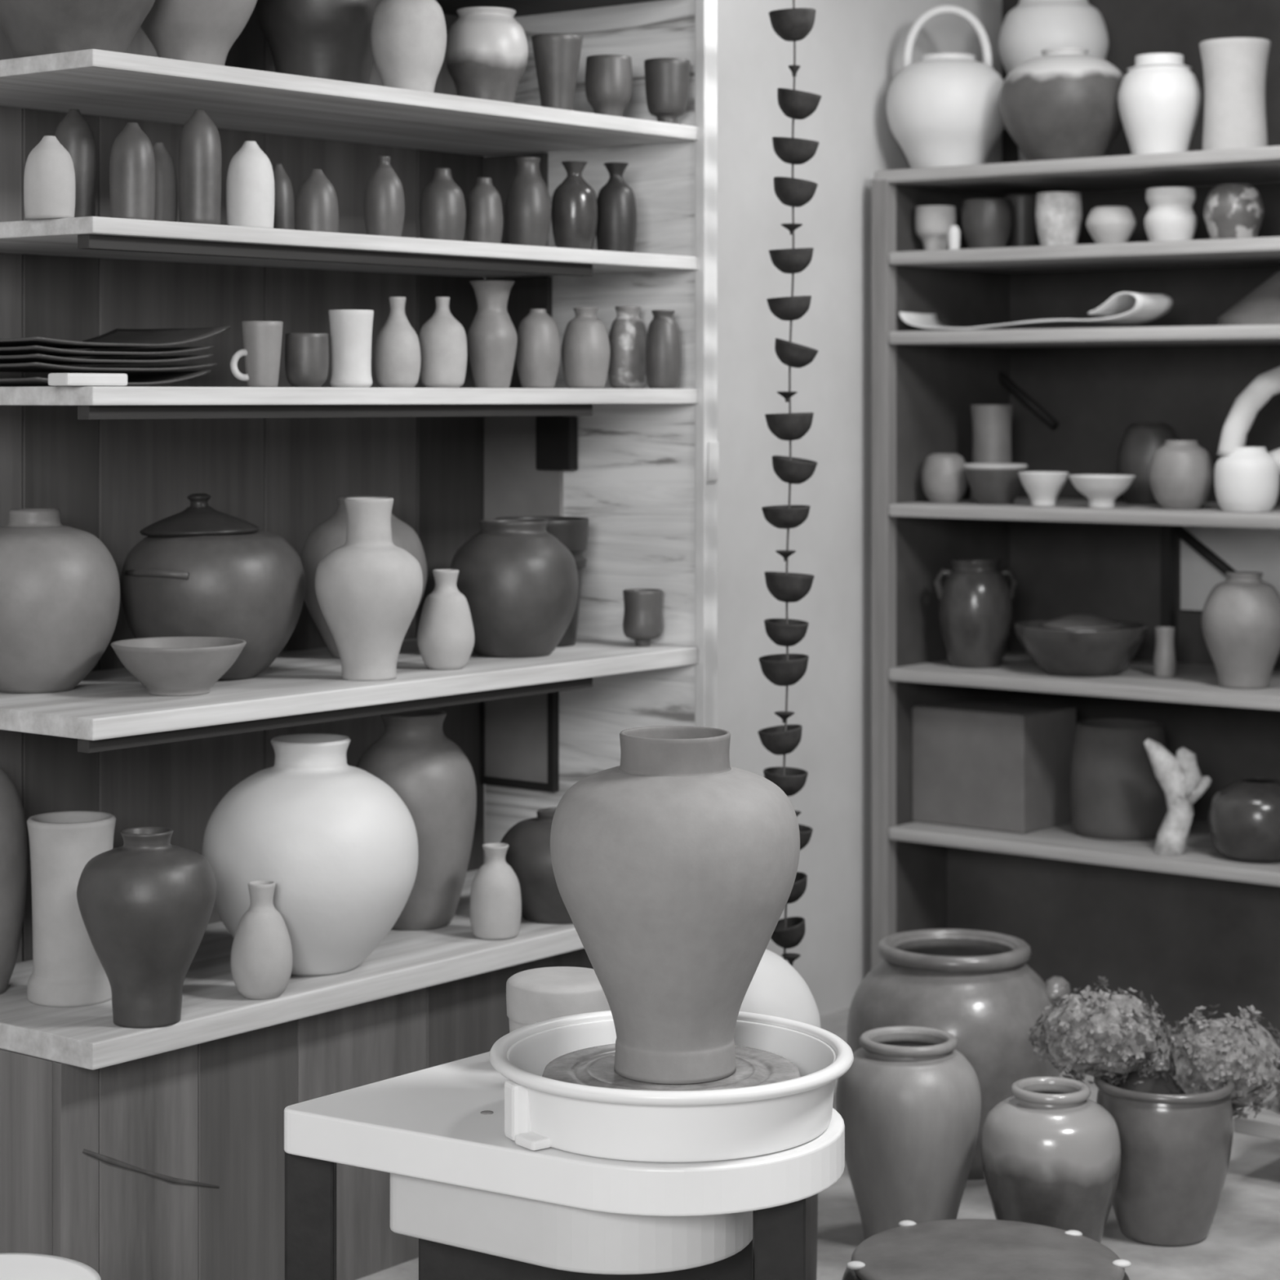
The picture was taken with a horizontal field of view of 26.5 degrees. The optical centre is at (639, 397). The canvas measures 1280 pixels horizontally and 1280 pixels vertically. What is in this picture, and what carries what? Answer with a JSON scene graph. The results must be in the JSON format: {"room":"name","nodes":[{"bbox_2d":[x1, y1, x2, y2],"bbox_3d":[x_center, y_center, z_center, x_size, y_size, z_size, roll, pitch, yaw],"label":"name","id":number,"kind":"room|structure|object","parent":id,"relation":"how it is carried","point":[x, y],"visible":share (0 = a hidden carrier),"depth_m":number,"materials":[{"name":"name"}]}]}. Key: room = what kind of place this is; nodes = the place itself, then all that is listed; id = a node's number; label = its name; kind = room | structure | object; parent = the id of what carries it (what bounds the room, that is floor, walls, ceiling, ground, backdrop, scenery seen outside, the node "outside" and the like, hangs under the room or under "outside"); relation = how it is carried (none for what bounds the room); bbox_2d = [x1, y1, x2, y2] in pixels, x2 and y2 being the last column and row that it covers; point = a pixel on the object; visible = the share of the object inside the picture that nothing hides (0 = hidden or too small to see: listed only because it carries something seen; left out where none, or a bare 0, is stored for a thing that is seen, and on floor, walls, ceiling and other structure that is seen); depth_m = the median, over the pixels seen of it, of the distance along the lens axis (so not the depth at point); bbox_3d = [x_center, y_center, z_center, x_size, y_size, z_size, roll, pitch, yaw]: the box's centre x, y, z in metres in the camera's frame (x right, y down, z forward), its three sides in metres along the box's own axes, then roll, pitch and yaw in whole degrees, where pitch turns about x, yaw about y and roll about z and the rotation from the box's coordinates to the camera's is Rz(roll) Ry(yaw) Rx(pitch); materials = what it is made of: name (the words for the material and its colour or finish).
{"room":"art studio","nodes":[
{"label":"art studio","id":0,"kind":"room"},
{"bbox_2d":[484,0,1001,1016],"bbox_3d":[-1.149,0.050,4.282,0.120,2.700,6.676,0,0,39],"label":"wall","id":1,"kind":"structure","parent":0,"point":[851,57],"depth_m":6.13,"materials":[{"name":"paint"}]},
{"bbox_2d":[356,1007,1279,1279],"bbox_3d":[0.500,1.450,2.500,10.000,0.100,11.000,0,0,0],"label":"floor","id":2,"kind":"structure","parent":0,"point":[1242,1242],"depth_m":4.56,"materials":[{"name":"concrete"}]},
{"bbox_2d":[0,1252,101,1279],"bbox_3d":[-0.749,1.217,3.100,0.262,0.401,0.262,0,0,0],"label":"bucket","id":3,"kind":"object","parent":2,"relation":"on","point":[13,1265],"visible":1,"depth_m":3.17,"materials":[{"name":"white plastic"}]},
{"bbox_2d":[0,0,717,1279],"bbox_3d":[-0.523,0.325,4.528,0.550,2.150,1.441,0,0,39],"label":"shelving unit","id":4,"kind":"object","parent":2,"relation":"on","point":[126,1153],"visible":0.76,"depth_m":4.49,"materials":[{"name":"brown wood"}]},
{"bbox_2d":[0,767,26,994],"bbox_3d":[-1.026,0.728,4.130,0.183,0.352,0.183,0,0,0],"label":"jar","id":5,"kind":"object","parent":4,"relation":"on","point":[13,833],"visible":1,"depth_m":4.10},
{"bbox_2d":[23,135,75,219],"bbox_3d":[-0.840,-0.313,3.867,0.072,0.118,0.072,0,0,0],"label":"bottle","id":6,"kind":"object","parent":4,"relation":"on","point":[49,177],"visible":1,"depth_m":3.84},
{"bbox_2d":[0,508,119,693],"bbox_3d":[-0.932,0.311,4.179,0.259,0.277,0.259,0,0,26],"label":"jar","id":7,"kind":"object","parent":4,"relation":"on","point":[60,584],"visible":1,"depth_m":4.09,"materials":[{"name":"ceramic"}]},
{"bbox_2d":[26,810,115,1007],"bbox_3d":[-0.856,0.767,4.089,0.132,0.272,0.132,0,0,-41],"label":"vase","id":8,"kind":"object","parent":4,"relation":"on","point":[68,971],"visible":0.87,"depth_m":4.04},
{"bbox_2d":[54,109,95,217],"bbox_3d":[-0.866,-0.347,4.156,0.065,0.186,0.065,0,0,19],"label":"bottle","id":9,"kind":"object","parent":4,"relation":"on","point":[73,132],"visible":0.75,"depth_m":4.13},
{"bbox_2d":[0,0,155,57],"bbox_3d":[-0.837,-0.589,3.984,0.265,0.199,0.265,0,0,0],"label":"jar","id":10,"kind":"object","parent":4,"relation":"on","point":[31,28],"visible":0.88,"depth_m":3.90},
{"bbox_2d":[0,369,210,386],"bbox_3d":[-0.864,-0.029,4.102,0.270,0.026,0.330,0,0,38],"label":"platter","id":11,"kind":"object","parent":4,"relation":"on","point":[139,378],"visible":0.53,"depth_m":4.12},
{"bbox_2d":[0,362,217,372],"bbox_3d":[-0.859,-0.045,4.108,0.261,0.015,0.347,0,0,38],"label":"platter","id":12,"kind":"object","parent":11,"relation":"on","point":[28,366],"visible":1,"depth_m":4.02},
{"bbox_2d":[0,353,213,364],"bbox_3d":[-0.858,-0.059,4.101,0.260,0.017,0.336,0,0,38],"label":"platter","id":13,"kind":"object","parent":12,"relation":"on","point":[37,357],"visible":0.87,"depth_m":4.02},
{"bbox_2d":[0,345,213,356],"bbox_3d":[-0.862,-0.071,4.107,0.266,0.018,0.341,0,0,39],"label":"platter","id":14,"kind":"object","parent":13,"relation":"on","point":[22,350],"visible":0.9,"depth_m":4.02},
{"bbox_2d":[0,325,230,348],"bbox_3d":[-0.849,-0.092,4.117,0.265,0.036,0.371,0,0,38],"label":"platter","id":15,"kind":"object","parent":14,"relation":"on","point":[117,338],"visible":0.94,"depth_m":4.17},
{"bbox_2d":[109,122,155,220],"bbox_3d":[-0.745,-0.329,3.987,0.066,0.149,0.066,0,0,0],"label":"bottle","id":16,"kind":"object","parent":4,"relation":"on","point":[132,159],"visible":0.98,"depth_m":3.96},
{"bbox_2d":[76,826,217,1028],"bbox_3d":[-0.715,0.765,3.937,0.200,0.276,0.200,0,0,26],"label":"vase","id":17,"kind":"object","parent":4,"relation":"on","point":[146,904],"visible":1,"depth_m":3.88,"materials":[{"name":"ceramic"}]},
{"bbox_2d":[111,636,246,696],"bbox_3d":[-0.702,0.411,4.132,0.204,0.077,0.204,0,0,24],"label":"bowl","id":18,"kind":"object","parent":4,"relation":"on","point":[166,666],"visible":1,"depth_m":4.08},
{"bbox_2d":[140,0,257,65],"bbox_3d":[-0.688,-0.604,4.171,0.211,0.231,0.211,0,0,-4],"label":"jar","id":19,"kind":"object","parent":4,"relation":"on","point":[201,31],"visible":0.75,"depth_m":4.11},
{"bbox_2d":[178,109,221,224],"bbox_3d":[-0.665,-0.345,4.104,0.064,0.180,0.064,0,0,19],"label":"bottle","id":20,"kind":"object","parent":4,"relation":"on","point":[200,145],"visible":0.95,"depth_m":4.08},
{"bbox_2d":[120,493,305,680],"bbox_3d":[-0.686,0.302,4.364,0.294,0.295,0.301,0,0,0],"label":"lidded jar","id":21,"kind":"object","parent":4,"relation":"on","point":[200,570],"visible":0.84,"depth_m":4.26,"materials":[{"name":"ceramic"}]},
{"bbox_2d":[226,141,274,228],"bbox_3d":[-0.594,-0.322,4.144,0.073,0.136,0.073,0,0,0],"label":"bottle","id":22,"kind":"object","parent":4,"relation":"on","point":[250,183],"visible":0.94,"depth_m":4.12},
{"bbox_2d":[230,320,283,386],"bbox_3d":[-0.585,-0.067,4.178,0.073,0.101,0.063,0,0,18],"label":"mug","id":23,"kind":"object","parent":4,"relation":"on","point":[262,340],"visible":0.98,"depth_m":4.15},
{"bbox_2d":[230,880,293,999],"bbox_3d":[-0.571,0.818,4.103,0.093,0.170,0.093,0,0,28],"label":"bottle","id":24,"kind":"object","parent":4,"relation":"on","point":[261,960],"visible":1,"depth_m":4.07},
{"bbox_2d":[284,333,328,386],"bbox_3d":[-0.523,-0.058,4.265,0.069,0.084,0.069,0,0,0],"label":"cup","id":25,"kind":"object","parent":4,"relation":"on","point":[306,354],"visible":0.98,"depth_m":4.24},
{"bbox_2d":[202,733,417,976],"bbox_3d":[-0.523,0.722,4.313,0.341,0.362,0.341,0,0,-5],"label":"jar","id":26,"kind":"object","parent":4,"relation":"on","point":[338,844],"visible":0.89,"depth_m":4.20,"materials":[{"name":"white ceramic"}]},
{"bbox_2d":[294,168,338,232],"bbox_3d":[-0.510,-0.307,4.282,0.069,0.105,0.069,0,0,0],"label":"bottle","id":27,"kind":"object","parent":4,"relation":"on","point":[316,207],"visible":0.77,"depth_m":4.25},
{"bbox_2d":[254,0,381,84],"bbox_3d":[-0.536,-0.602,4.602,0.230,0.226,0.230,0,0,0],"label":"jar","id":28,"kind":"object","parent":4,"relation":"on","point":[327,39],"visible":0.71,"depth_m":4.52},
{"bbox_2d":[328,309,373,387],"bbox_3d":[-0.459,-0.077,4.314,0.072,0.122,0.072,0,0,31],"label":"beaker","id":29,"kind":"object","parent":4,"relation":"on","point":[350,330],"visible":0.98,"depth_m":4.29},
{"bbox_2d":[300,495,426,658],"bbox_3d":[-0.480,0.310,4.705,0.222,0.277,0.222,0,0,-18],"label":"jar","id":30,"kind":"object","parent":4,"relation":"on","point":[329,535],"visible":0.34,"depth_m":4.65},
{"bbox_2d":[315,497,422,680],"bbox_3d":[-0.434,0.305,4.347,0.172,0.288,0.172,0,0,44],"label":"vase","id":31,"kind":"object","parent":4,"relation":"on","point":[368,588],"visible":1,"depth_m":4.30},
{"bbox_2d":[363,155,404,236],"bbox_3d":[-0.414,-0.322,4.402,0.067,0.136,0.067,0,0,-25],"label":"bottle","id":32,"kind":"object","parent":4,"relation":"on","point":[384,209],"visible":0.95,"depth_m":4.38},
{"bbox_2d":[373,297,420,387],"bbox_3d":[-0.395,-0.090,4.426,0.076,0.148,0.076,0,0,-24],"label":"vase","id":33,"kind":"object","parent":4,"relation":"on","point":[397,360],"visible":1,"depth_m":4.40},
{"bbox_2d":[370,0,446,92],"bbox_3d":[-0.379,-0.581,4.447,0.124,0.183,0.124,0,0,41],"label":"jar","id":34,"kind":"object","parent":4,"relation":"on","point":[408,37],"visible":0.91,"depth_m":4.40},
{"bbox_2d":[355,709,476,930],"bbox_3d":[-0.389,0.722,4.666,0.217,0.362,0.217,0,0,-20],"label":"vase","id":35,"kind":"object","parent":4,"relation":"on","point":[429,772],"visible":0.78,"depth_m":4.59,"materials":[{"name":"ceramic"}]},
{"bbox_2d":[418,168,466,240],"bbox_3d":[-0.330,-0.319,4.540,0.078,0.128,0.078,0,0,-4],"label":"bottle","id":36,"kind":"object","parent":4,"relation":"on","point":[442,212],"visible":0.91,"depth_m":4.51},
{"bbox_2d":[418,297,466,387],"bbox_3d":[-0.328,-0.091,4.511,0.081,0.151,0.081,0,0,-31],"label":"vase","id":37,"kind":"object","parent":4,"relation":"on","point":[442,341],"visible":0.99,"depth_m":4.48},
{"bbox_2d":[417,568,474,670],"bbox_3d":[-0.322,0.368,4.506,0.095,0.163,0.095,0,0,-16],"label":"vase","id":38,"kind":"object","parent":4,"relation":"on","point":[446,633],"visible":1,"depth_m":4.47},
{"bbox_2d":[465,177,502,243],"bbox_3d":[-0.265,-0.314,4.622,0.064,0.120,0.064,0,0,-36],"label":"bottle","id":39,"kind":"object","parent":4,"relation":"on","point":[484,211],"visible":0.94,"depth_m":4.60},
{"bbox_2d":[444,6,528,102],"bbox_3d":[-0.264,-0.577,4.671,0.144,0.176,0.144,0,0,38],"label":"jar","id":40,"kind":"object","parent":4,"relation":"on","point":[486,51],"visible":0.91,"depth_m":4.62,"materials":[{"name":"ceramic"}]},
{"bbox_2d":[466,280,517,387],"bbox_3d":[-0.252,-0.107,4.638,0.085,0.182,0.085,0,0,23],"label":"vase","id":41,"kind":"object","parent":4,"relation":"on","point":[491,339],"visible":0.99,"depth_m":4.61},
{"bbox_2d":[469,843,521,939],"bbox_3d":[-0.242,0.827,4.557,0.087,0.153,0.087,0,0,-40],"label":"bottle","id":42,"kind":"object","parent":4,"relation":"on","point":[495,902],"visible":1,"depth_m":4.53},
{"bbox_2d":[449,519,578,657],"bbox_3d":[-0.221,0.332,4.750,0.227,0.234,0.227,0,0,28],"label":"jar","id":43,"kind":"object","parent":4,"relation":"on","point":[518,582],"visible":0.92,"depth_m":4.67,"materials":[{"name":"ceramic"}]},
{"bbox_2d":[480,691,559,791],"bbox_3d":[-0.229,0.611,5.156,0.182,0.258,0.017,0,0,39],"label":"framed board","id":44,"kind":"object","parent":4,"relation":"attached to","point":[520,735],"visible":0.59,"depth_m":5.15,"materials":[{"name":"black wood"}]},
{"bbox_2d":[484,415,563,519],"bbox_3d":[-0.222,0.230,5.156,0.193,0.434,0.009,0,0,39],"label":"board","id":45,"kind":"object","parent":4,"relation":"on","point":[513,486],"visible":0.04,"depth_m":5.16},
{"bbox_2d":[535,416,577,470],"bbox_3d":[-0.156,0.085,5.081,0.084,0.100,0.024,0,0,38],"label":"switch box","id":46,"kind":"object","parent":45,"relation":"attached to","point":[556,437],"visible":0.97,"depth_m":5.07,"materials":[{"name":"black plastic"}]},
{"bbox_2d":[504,156,551,246],"bbox_3d":[-0.194,-0.335,4.711,0.081,0.161,0.081,0,0,-20],"label":"bottle","id":47,"kind":"object","parent":4,"relation":"on","point":[527,211],"visible":0.96,"depth_m":4.68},
{"bbox_2d":[500,807,573,924],"bbox_3d":[-0.136,0.811,4.726,0.223,0.184,0.223,0,0,0],"label":"jar","id":48,"kind":"object","parent":4,"relation":"on","point":[528,854],"visible":0.34,"depth_m":4.64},
{"bbox_2d":[515,308,559,388],"bbox_3d":[-0.178,-0.085,4.732,0.078,0.138,0.078,0,0,-14],"label":"vase","id":49,"kind":"object","parent":4,"relation":"on","point":[538,344],"visible":0.99,"depth_m":4.70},
{"bbox_2d":[531,33,582,110],"bbox_3d":[-0.145,-0.559,4.741,0.090,0.141,0.090,0,0,0],"label":"tumbler","id":50,"kind":"object","parent":4,"relation":"on","point":[557,56],"visible":0.89,"depth_m":4.71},
{"bbox_2d":[551,160,597,249],"bbox_3d":[-0.115,-0.334,4.778,0.082,0.160,0.082,0,0,6],"label":"bottle","id":51,"kind":"object","parent":4,"relation":"on","point":[574,207],"visible":0.99,"depth_m":4.75,"materials":[{"name":"ceramic"}]},
{"bbox_2d":[561,306,609,388],"bbox_3d":[-0.096,-0.087,4.802,0.086,0.143,0.086,0,0,-43],"label":"vase","id":52,"kind":"object","parent":4,"relation":"on","point":[585,345],"visible":1,"depth_m":4.77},
{"bbox_2d":[585,54,632,116],"bbox_3d":[-0.055,-0.546,4.822,0.085,0.115,0.085,0,0,0],"label":"cup","id":53,"kind":"object","parent":4,"relation":"on","point":[608,77],"visible":0.84,"depth_m":4.79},
{"bbox_2d":[595,162,636,252],"bbox_3d":[-0.043,-0.336,4.838,0.074,0.163,0.074,0,0,-13],"label":"bottle","id":54,"kind":"object","parent":4,"relation":"on","point":[616,225],"visible":0.98,"depth_m":4.81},
{"bbox_2d":[608,306,647,388],"bbox_3d":[-0.022,-0.091,4.920,0.077,0.149,0.077,0,0,13],"label":"vase","id":55,"kind":"object","parent":4,"relation":"on","point":[627,337],"visible":0.94,"depth_m":4.89,"materials":[{"name":"ceramic"}]},
{"bbox_2d":[644,310,680,388],"bbox_3d":[0.042,-0.086,4.863,0.064,0.140,0.064,0,0,-36],"label":"vase","id":56,"kind":"object","parent":4,"relation":"on","point":[663,343],"visible":1,"depth_m":4.84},
{"bbox_2d":[644,57,690,124],"bbox_3d":[0.049,-0.546,4.859,0.083,0.114,0.083,0,0,-44],"label":"cup","id":57,"kind":"object","parent":4,"relation":"on","point":[667,80],"visible":0.98,"depth_m":4.83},
{"bbox_2d":[284,1010,853,1279],"bbox_3d":[-0.060,1.098,3.378,0.653,0.604,0.533,0,0,45],"label":"wheel","id":58,"kind":"object","parent":2,"relation":"on","point":[529,1157],"visible":0.8,"depth_m":3.23,"materials":[{"name":"white plastic"}]},
{"bbox_2d":[506,966,610,1032],"bbox_3d":[-0.104,0.827,3.625,0.149,0.115,0.149,0,0,-15],"label":"canister","id":59,"kind":"object","parent":58,"relation":"on","point":[535,995],"visible":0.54,"depth_m":3.57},
{"bbox_2d":[550,725,799,1084],"bbox_3d":[0.043,0.618,3.335,0.306,0.413,0.306,0,0,-27],"label":"vase","id":60,"kind":"object","parent":58,"relation":"on","point":[675,864],"visible":1,"depth_m":3.24,"materials":[{"name":"grey ceramic"}]},
{"bbox_2d":[739,949,820,1279],"bbox_3d":[0.142,1.124,4.200,0.274,0.553,0.274,0,0,-34],"label":"bin","id":61,"kind":"object","parent":2,"relation":"on","point":[775,988],"visible":0.16,"depth_m":4.13,"materials":[{"name":"white plastic"}]},
{"bbox_2d":[835,1026,981,1239],"bbox_3d":[0.446,1.230,4.513,0.240,0.339,0.240,0,0,10],"label":"jar","id":62,"kind":"object","parent":2,"relation":"on","point":[908,1102],"visible":0.85,"depth_m":4.43,"materials":[{"name":"ceramic"}]},
{"bbox_2d":[846,928,1071,1180],"bbox_3d":[0.581,1.202,5.012,0.398,0.394,0.395,0,0,30],"label":"jar","id":63,"kind":"object","parent":2,"relation":"on","point":[977,987],"visible":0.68,"depth_m":4.88,"materials":[{"name":"ceramic"}]},
{"bbox_2d":[841,1218,1131,1279],"bbox_3d":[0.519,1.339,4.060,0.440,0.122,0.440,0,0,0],"label":"stool","id":64,"kind":"object","parent":2,"relation":"on","point":[960,1249],"visible":1,"depth_m":4.06,"materials":[{"name":"wood"}]},
{"bbox_2d":[981,1076,1120,1243],"bbox_3d":[0.665,1.257,4.399,0.224,0.286,0.224,0,0,-21],"label":"jar","id":65,"kind":"object","parent":2,"relation":"on","point":[1051,1153],"visible":0.89,"depth_m":4.32,"materials":[{"name":"ceramic"}]},
{"bbox_2d":[871,145,1279,1043],"bbox_3d":[1.407,0.440,5.889,1.796,1.920,0.560,0,0,38],"label":"shelving unit","id":66,"kind":"object","parent":2,"relation":"on","point":[1200,926],"visible":0.63,"depth_m":6.23,"materials":[{"name":"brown wood"}]},
{"bbox_2d":[886,4,1004,168],"bbox_3d":[0.709,-0.713,6.265,0.281,0.385,0.281,0,0,0],"label":"pot","id":67,"kind":"object","parent":66,"relation":"on","point":[943,109],"visible":0.94,"depth_m":6.17,"materials":[{"name":"white ceramic"}]},
{"bbox_2d":[933,558,1017,668],"bbox_3d":[0.770,0.494,6.242,0.168,0.244,0.168,0,0,44],"label":"jar","id":68,"kind":"object","parent":66,"relation":"on","point":[975,596],"visible":1,"depth_m":6.18,"materials":[{"name":"ceramic"}]},
{"bbox_2d":[961,198,1012,248],"bbox_3d":[0.795,-0.393,6.222,0.115,0.119,0.115,0,0,0],"label":"cup","id":69,"kind":"object","parent":66,"relation":"on","point":[987,223],"visible":0.94,"depth_m":6.18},
{"bbox_2d":[970,404,1013,501],"bbox_3d":[0.821,0.129,6.342,0.100,0.225,0.100,0,0,0],"label":"vase","id":70,"kind":"object","parent":66,"relation":"on","point":[991,424],"visible":0.63,"depth_m":6.30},
{"bbox_2d":[911,698,1075,833],"bbox_3d":[0.819,0.846,6.280,0.297,0.266,0.240,0,0,39],"label":"box","id":71,"kind":"object","parent":66,"relation":"on","point":[990,765],"visible":0.95,"depth_m":6.19,"materials":[{"name":"grey cardboard"}]},
{"bbox_2d":[962,462,1027,504],"bbox_3d":[0.807,0.196,6.174,0.148,0.091,0.147,0,0,-20],"label":"bowl","id":72,"kind":"object","parent":66,"relation":"on","point":[990,483],"visible":0.99,"depth_m":6.12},
{"bbox_2d":[898,292,1173,330],"bbox_3d":[0.877,-0.190,6.070,0.629,0.076,0.126,0,0,39],"label":"scroll","id":73,"kind":"object","parent":66,"relation":"on","point":[1122,308],"visible":0.99,"depth_m":5.92,"materials":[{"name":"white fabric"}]},
{"bbox_2d":[998,0,1108,161],"bbox_3d":[0.972,-0.776,6.388,0.256,0.511,0.256,0,0,3],"label":"vase","id":74,"kind":"object","parent":66,"relation":"on","point":[1031,27],"visible":0.49,"depth_m":6.29,"materials":[{"name":"white ceramic"}]},
{"bbox_2d":[1035,191,1082,245],"bbox_3d":[0.934,-0.394,6.060,0.104,0.122,0.104,0,0,0],"label":"cup","id":75,"kind":"object","parent":66,"relation":"on","point":[1058,215],"visible":0.88,"depth_m":6.02,"materials":[{"name":"ceramic"}]},
{"bbox_2d":[999,47,1124,161],"bbox_3d":[0.948,-0.648,6.062,0.289,0.255,0.289,0,0,33],"label":"jar","id":76,"kind":"object","parent":66,"relation":"on","point":[1062,103],"visible":0.92,"depth_m":5.96,"materials":[{"name":"ceramic"}]},
{"bbox_2d":[874,145,1279,195],"bbox_3d":[1.403,-0.505,5.879,1.790,0.030,0.540,0,0,38],"label":"shelf","id":77,"kind":"object","parent":66,"relation":"attached to","point":[1251,165],"depth_m":6.05,"materials":[{"name":"grey wood"}]},
{"bbox_2d":[1014,613,1148,676],"bbox_3d":[0.986,0.550,6.070,0.296,0.132,0.296,0,0,0],"label":"bowl","id":78,"kind":"object","parent":66,"relation":"on","point":[1076,645],"visible":1,"depth_m":5.98,"materials":[{"name":"ceramic"}]},
{"bbox_2d":[888,819,1279,886],"bbox_3d":[1.418,0.995,5.867,1.751,0.030,0.540,0,0,38],"label":"shelf","id":79,"kind":"object","parent":66,"relation":"attached to","point":[1201,858],"depth_m":5.95,"materials":[{"name":"grey wood"}]},
{"bbox_2d":[888,650,1279,711],"bbox_3d":[1.418,0.632,5.867,1.751,0.030,0.540,0,0,38],"label":"shelf","id":80,"kind":"object","parent":66,"relation":"attached to","point":[1196,680],"depth_m":6.01,"materials":[{"name":"grey wood"}]},
{"bbox_2d":[888,497,1279,528],"bbox_3d":[1.418,0.257,5.867,1.751,0.030,0.540,0,0,38],"label":"shelf","id":81,"kind":"object","parent":66,"relation":"attached to","point":[902,511],"depth_m":5.97,"materials":[{"name":"grey wood"}]},
{"bbox_2d":[888,324,1279,347],"bbox_3d":[1.418,-0.136,5.867,1.751,0.030,0.540,0,0,38],"label":"shelf","id":82,"kind":"object","parent":66,"relation":"attached to","point":[900,335],"depth_m":6.00,"materials":[{"name":"grey wood"}]},
{"bbox_2d":[888,236,1279,273],"bbox_3d":[1.418,-0.318,5.867,1.751,0.030,0.540,0,0,38],"label":"shelf","id":83,"kind":"object","parent":66,"relation":"attached to","point":[1261,255],"depth_m":6.05,"materials":[{"name":"grey wood"}]},
{"bbox_2d":[1070,718,1168,840],"bbox_3d":[1.077,0.856,6.100,0.221,0.247,0.221,0,0,0],"label":"crock","id":84,"kind":"object","parent":66,"relation":"on","point":[1117,794],"visible":0.92,"depth_m":6.01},
{"bbox_2d":[1116,422,1177,503],"bbox_3d":[1.165,0.150,6.209,0.146,0.183,0.146,0,0,0],"label":"jar","id":85,"kind":"object","parent":66,"relation":"on","point":[1140,441],"visible":0.7,"depth_m":6.16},
{"bbox_2d":[1117,53,1201,155],"bbox_3d":[1.131,-0.632,5.916,0.179,0.223,0.179,0,0,-22],"label":"jar","id":86,"kind":"object","parent":66,"relation":"on","point":[1159,97],"visible":0.94,"depth_m":5.85,"materials":[{"name":"white ceramic"}]},
{"bbox_2d":[1144,186,1197,241],"bbox_3d":[1.150,-0.393,5.888,0.113,0.120,0.113,0,0,0],"label":"pot","id":87,"kind":"object","parent":66,"relation":"on","point":[1171,215],"visible":0.96,"depth_m":5.84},
{"bbox_2d":[1143,737,1211,855],"bbox_3d":[1.157,0.856,5.841,0.148,0.247,0.071,0,0,0],"label":"sculpture","id":88,"kind":"object","parent":66,"relation":"on","point":[1181,780],"visible":1,"depth_m":5.82,"materials":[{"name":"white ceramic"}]},
{"bbox_2d":[1149,440,1213,509],"bbox_3d":[1.177,0.167,5.905,0.138,0.148,0.138,0,0,0],"label":"jar","id":89,"kind":"object","parent":66,"relation":"on","point":[1181,473],"visible":1,"depth_m":5.86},
{"bbox_2d":[1180,525,1279,610],"bbox_3d":[1.379,0.391,6.198,0.316,0.201,0.010,0,0,38],"label":"wall panel","id":90,"kind":"object","parent":66,"relation":"attached to","point":[1244,549],"visible":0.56,"depth_m":6.22,"materials":[{"name":"paint"}]},
{"bbox_2d":[1203,183,1263,239],"bbox_3d":[1.267,-0.394,5.796,0.125,0.121,0.125,0,0,0],"label":"pot","id":91,"kind":"object","parent":66,"relation":"on","point":[1231,211],"visible":0.97,"depth_m":5.75,"materials":[{"name":"ceramic"}]},
{"bbox_2d":[1199,37,1271,150],"bbox_3d":[1.271,-0.640,5.805,0.150,0.239,0.150,0,0,0],"label":"vase","id":92,"kind":"object","parent":66,"relation":"on","point":[1235,68],"visible":0.9,"depth_m":5.75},
{"bbox_2d":[1201,571,1279,688],"bbox_3d":[1.288,0.495,5.791,0.179,0.243,0.179,0,0,33],"label":"vase","id":93,"kind":"object","parent":66,"relation":"on","point":[1241,614],"visible":1,"depth_m":5.73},
{"bbox_2d":[1208,777,1279,862],"bbox_3d":[1.317,0.897,5.781,0.212,0.164,0.212,0,0,0],"label":"jar","id":94,"kind":"object","parent":66,"relation":"on","point":[1244,814],"visible":1,"depth_m":5.70,"materials":[{"name":"ceramic"}]},
{"bbox_2d":[1213,366,1279,511],"bbox_3d":[1.354,0.084,5.787,0.258,0.316,0.136,0,0,0],"label":"pot","id":95,"kind":"object","parent":66,"relation":"on","point":[1246,478],"visible":1,"depth_m":5.75,"materials":[{"name":"white ceramic"}]},
{"bbox_2d":[1093,1062,1235,1246],"bbox_3d":[0.877,1.269,4.545,0.233,0.261,0.232,0,0,34],"label":"planter","id":96,"kind":"object","parent":2,"relation":"on","point":[1175,1148],"visible":0.73,"depth_m":4.46,"materials":[{"name":"ceramic"}]},
{"bbox_2d":[1027,975,1177,1086],"bbox_3d":[0.775,1.143,4.574,0.241,0.316,0.199,0,0,-26],"label":"hydrangea","id":97,"kind":"object","parent":96,"relation":"in","point":[1106,1035],"visible":0.98,"depth_m":4.53,"materials":[{"name":"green plant"}]},
{"bbox_2d":[1156,1004,1279,1121],"bbox_3d":[0.997,1.165,4.607,0.230,0.272,0.189,0,0,23],"label":"hydrangea","id":98,"kind":"object","parent":96,"relation":"in","point":[1205,1055],"visible":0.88,"depth_m":4.56,"materials":[{"name":"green plant"}]},
{"bbox_2d":[1001,0,1279,193],"bbox_3d":[2.895,0.050,5.253,5.000,2.700,0.120,0,0,39],"label":"wall","id":99,"kind":"structure","parent":0,"point":[1134,28],"depth_m":6.45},
{"bbox_3d":[0.500,-1.350,2.500,10.000,0.100,11.000,0,0,0],"label":"ceiling","id":100,"kind":"structure","parent":0,"visible":0},
{"bbox_2d":[757,0,822,965],"bbox_3d":[0.262,-0.152,4.750,0.114,2.296,0.091,0,0,0],"label":"chain","id":101,"kind":"object","parent":100,"relation":"hanging from","point":[793,24],"visible":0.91,"depth_m":4.72,"materials":[{"name":"metal"}]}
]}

